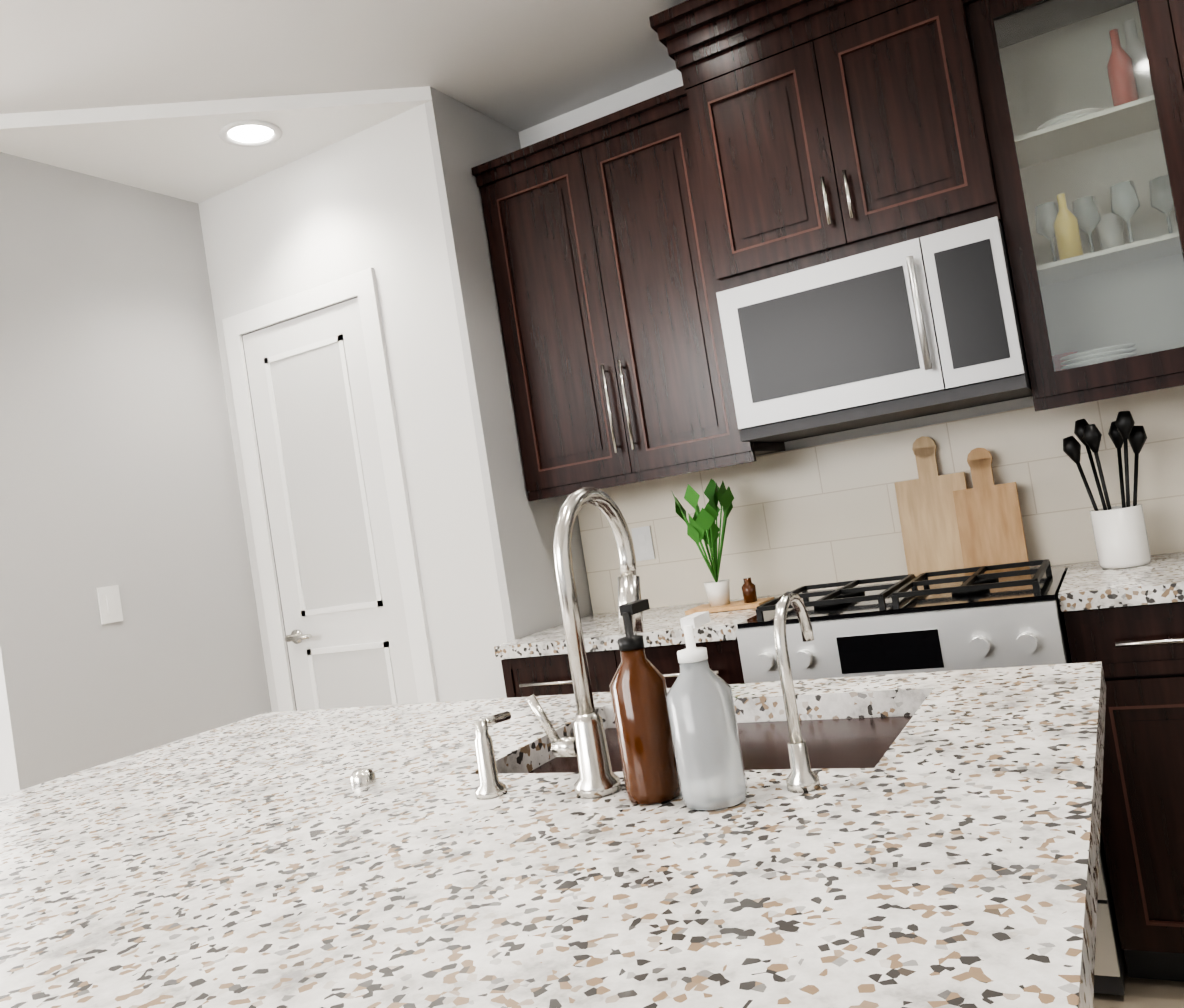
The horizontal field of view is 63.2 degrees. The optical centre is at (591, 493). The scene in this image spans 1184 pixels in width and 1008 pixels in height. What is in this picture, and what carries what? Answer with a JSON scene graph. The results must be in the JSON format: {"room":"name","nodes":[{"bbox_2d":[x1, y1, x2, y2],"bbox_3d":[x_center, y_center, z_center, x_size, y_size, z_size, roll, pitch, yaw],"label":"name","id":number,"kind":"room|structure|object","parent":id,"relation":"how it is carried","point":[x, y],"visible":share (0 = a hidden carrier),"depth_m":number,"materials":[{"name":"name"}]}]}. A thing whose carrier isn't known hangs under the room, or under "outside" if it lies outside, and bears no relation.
{"room":"kitchen","nodes":[
{"label":"kitchen","id":0,"kind":"room"},
{"bbox_2d":[0,152,271,795],"bbox_3d":[-1.105,0.187,4.016,0.120,2.700,2.800,-10,-2,29],"label":"wall","id":1,"kind":"structure","parent":0,"point":[117,462],"depth_m":3.14,"materials":[{"name":"grey paint"}]},
{"bbox_2d":[96,585,122,623],"bbox_3d":[-1.531,0.353,3.060,0.009,0.116,0.072,-10,-2,29],"label":"light switch","id":2,"kind":"object","parent":1,"relation":"attached to","point":[109,602],"visible":1,"depth_m":3.06,"materials":[{"name":"white plastic"}]},
{"bbox_2d":[0,86,431,202],"bbox_3d":[-1.222,-1.176,2.943,1.120,0.045,0.930,-10,-2,29],"label":"ceiling","id":3,"kind":"structure","parent":0,"point":[183,150],"depth_m":3.07,"materials":[{"name":"white paint"}]},
{"bbox_2d":[219,120,281,146],"bbox_3d":[-1.103,-1.162,3.113,0.196,0.008,0.196,-10,-2,29],"label":"recessed light","id":4,"kind":"object","parent":3,"relation":"in","point":[250,133],"visible":1,"depth_m":3.11,"materials":[{"name":"white plastic"}]},
{"bbox_2d":[0,0,686,131],"bbox_3d":[-1.806,-1.202,1.618,7.650,0.100,7.550,-10,-2,29],"label":"ceiling","id":5,"kind":"structure","parent":0,"point":[518,65],"depth_m":2.78,"materials":[{"name":"white paint"}]},
{"bbox_2d":[198,103,506,711],"bbox_3d":[-0.654,0.102,3.595,1.090,2.700,0.640,-10,-2,29],"label":"wall","id":6,"kind":"structure","parent":0,"point":[367,198],"depth_m":3.17,"materials":[{"name":"white paint"}]},
{"bbox_2d":[222,268,438,711],"bbox_3d":[-0.890,0.386,3.340,0.730,2.195,0.058,-10,-2,29],"label":"door","id":7,"kind":"structure","parent":6,"relation":"attached to","point":[334,538],"depth_m":3.36,"materials":[{"name":"white wood"}]},
{"bbox_2d":[425,87,592,641],"bbox_3d":[-0.170,0.016,3.326,0.030,2.700,0.640,-10,-2,29],"label":"wall","id":8,"kind":"structure","parent":0,"point":[464,139],"depth_m":3.14,"materials":[{"name":"grey paint"}]},
{"bbox_2d":[631,526,654,560],"bbox_3d":[0.178,0.175,3.350,0.072,0.116,0.008,-10,-2,29],"label":"electrical outlet","id":9,"kind":"object","parent":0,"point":[643,543],"visible":1,"depth_m":3.35,"materials":[{"name":"white plastic"}]},
{"bbox_2d":[518,69,1033,455],"bbox_3d":[1.437,-0.257,2.733,3.400,2.700,0.120,-10,-2,29],"label":"wall","id":10,"kind":"structure","parent":0,"point":[635,94],"depth_m":3.25,"materials":[{"name":"white paint"}]},
{"bbox_2d":[471,89,785,495],"bbox_3d":[0.118,-0.613,3.173,0.794,1.098,0.327,-10,-2,29],"label":"upper cabinet","id":11,"kind":"object","parent":10,"relation":"attached to","point":[611,347],"depth_m":3.02,"materials":[{"name":"brown wood"}]},
{"bbox_2d":[667,0,886,295],"bbox_3d":[0.603,-0.968,2.838,0.474,0.700,0.420,-10,-2,29],"label":"upper cabinet","id":12,"kind":"object","parent":10,"relation":"attached to","point":[769,226],"depth_m":2.68,"materials":[{"name":"brown wood"}]},
{"bbox_2d":[716,216,1038,441],"bbox_3d":[0.804,-0.426,2.731,0.754,0.432,0.465,-10,-2,29],"label":"microwave","id":13,"kind":"object","parent":10,"relation":"attached to","point":[933,322],"depth_m":2.55,"materials":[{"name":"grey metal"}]},
{"bbox_2d":[707,228,964,447],"bbox_3d":[0.733,-0.413,2.794,0.566,0.432,0.422,-10,-2,29],"label":"door","id":14,"kind":"structure","parent":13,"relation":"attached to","point":[851,339],"depth_m":2.61,"materials":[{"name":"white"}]},
{"bbox_2d":[923,208,1046,407],"bbox_3d":[1.059,-0.471,2.614,0.188,0.432,0.422,-10,-2,29],"label":"control panel","id":15,"kind":"object","parent":13,"relation":"attached to","point":[985,324],"depth_m":2.44,"materials":[{"name":"white metal"}]},
{"bbox_2d":[847,0,1018,243],"bbox_3d":[0.917,-1.023,2.664,0.320,0.700,0.420,-10,-2,29],"label":"upper cabinet","id":16,"kind":"object","parent":10,"relation":"attached to","point":[937,156],"depth_m":2.49,"materials":[{"name":"brown wood"}]},
{"bbox_2d":[1093,954,1183,1007],"bbox_3d":[-1.371,1.562,1.524,7.650,0.100,7.550,-10,-2,29],"label":"floor","id":17,"kind":"structure","parent":0,"point":[1145,993],"depth_m":2.15,"materials":[{"name":"tile"}]},
{"bbox_2d":[0,487,1105,1007],"bbox_3d":[-0.240,0.679,1.330,1.760,1.280,1.210,-10,-2,29],"label":"kitchen island","id":18,"kind":"object","parent":17,"relation":"on","point":[908,841],"visible":0.96,"depth_m":0.94,"materials":[{"name":"white stone"}]},
{"bbox_2d":[609,599,680,803],"bbox_3d":[0.058,0.235,1.101,0.064,0.218,0.076,-10,-2,29],"label":"soap bottle","id":19,"kind":"object","parent":18,"relation":"on","point":[638,688],"visible":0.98,"depth_m":1.07,"materials":[{"name":"brown glass"}]},
{"bbox_2d":[665,611,746,809],"bbox_3d":[0.120,0.233,1.047,0.072,0.198,0.080,-10,-2,29],"label":"clear soap bottle","id":20,"kind":"object","parent":18,"relation":"on","point":[705,737],"visible":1,"depth_m":1.01,"materials":[{"name":"white"}]},
{"bbox_2d":[501,641,743,697],"bbox_3d":[0.275,0.860,2.992,0.791,0.874,0.605,-10,-2,29],"label":"base cabinet","id":21,"kind":"object","parent":17,"relation":"on","point":[527,676],"depth_m":2.78,"materials":[{"name":"brown wood"}]},
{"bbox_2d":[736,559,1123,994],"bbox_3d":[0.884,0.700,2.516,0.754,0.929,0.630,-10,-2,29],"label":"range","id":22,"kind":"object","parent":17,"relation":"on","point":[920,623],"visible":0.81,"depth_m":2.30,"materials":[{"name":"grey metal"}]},
{"bbox_2d":[1063,605,1183,981],"bbox_3d":[1.520,0.641,2.302,0.556,0.874,0.605,-10,-2,29],"label":"base cabinet","id":23,"kind":"object","parent":17,"relation":"on","point":[1140,651],"depth_m":2.13,"materials":[{"name":"brown wood"}]},
{"bbox_2d":[494,549,1183,660],"bbox_3d":[0.933,0.280,2.590,2.490,0.040,0.629,-10,-2,29],"label":"countertop","id":24,"kind":"structure","parent":23,"relation":"on","point":[1085,586],"depth_m":2.59,"materials":[{"name":"white stone"}]},
{"bbox_2d":[672,479,773,614],"bbox_3d":[0.384,0.153,2.949,0.252,0.403,0.175,-10,-2,29],"label":"plant","id":25,"kind":"object","parent":24,"relation":"on","point":[701,524],"visible":1,"depth_m":2.93,"materials":[{"name":"green plant"}]},
{"bbox_2d":[894,436,1029,579],"bbox_3d":[1.062,0.030,2.806,0.335,0.424,0.090,-10,-2,29],"label":"cutting boards","id":26,"kind":"object","parent":24,"relation":"on","point":[949,521],"visible":0.94,"depth_m":2.81,"materials":[{"name":"brown wood"}]},
{"bbox_2d":[1063,411,1151,568],"bbox_3d":[1.339,-0.008,2.477,0.193,0.391,0.182,-10,-2,29],"label":"utensil crock","id":27,"kind":"object","parent":24,"relation":"on","point":[1120,537],"visible":1,"depth_m":2.44,"materials":[{"name":"white ceramic"}]}
]}

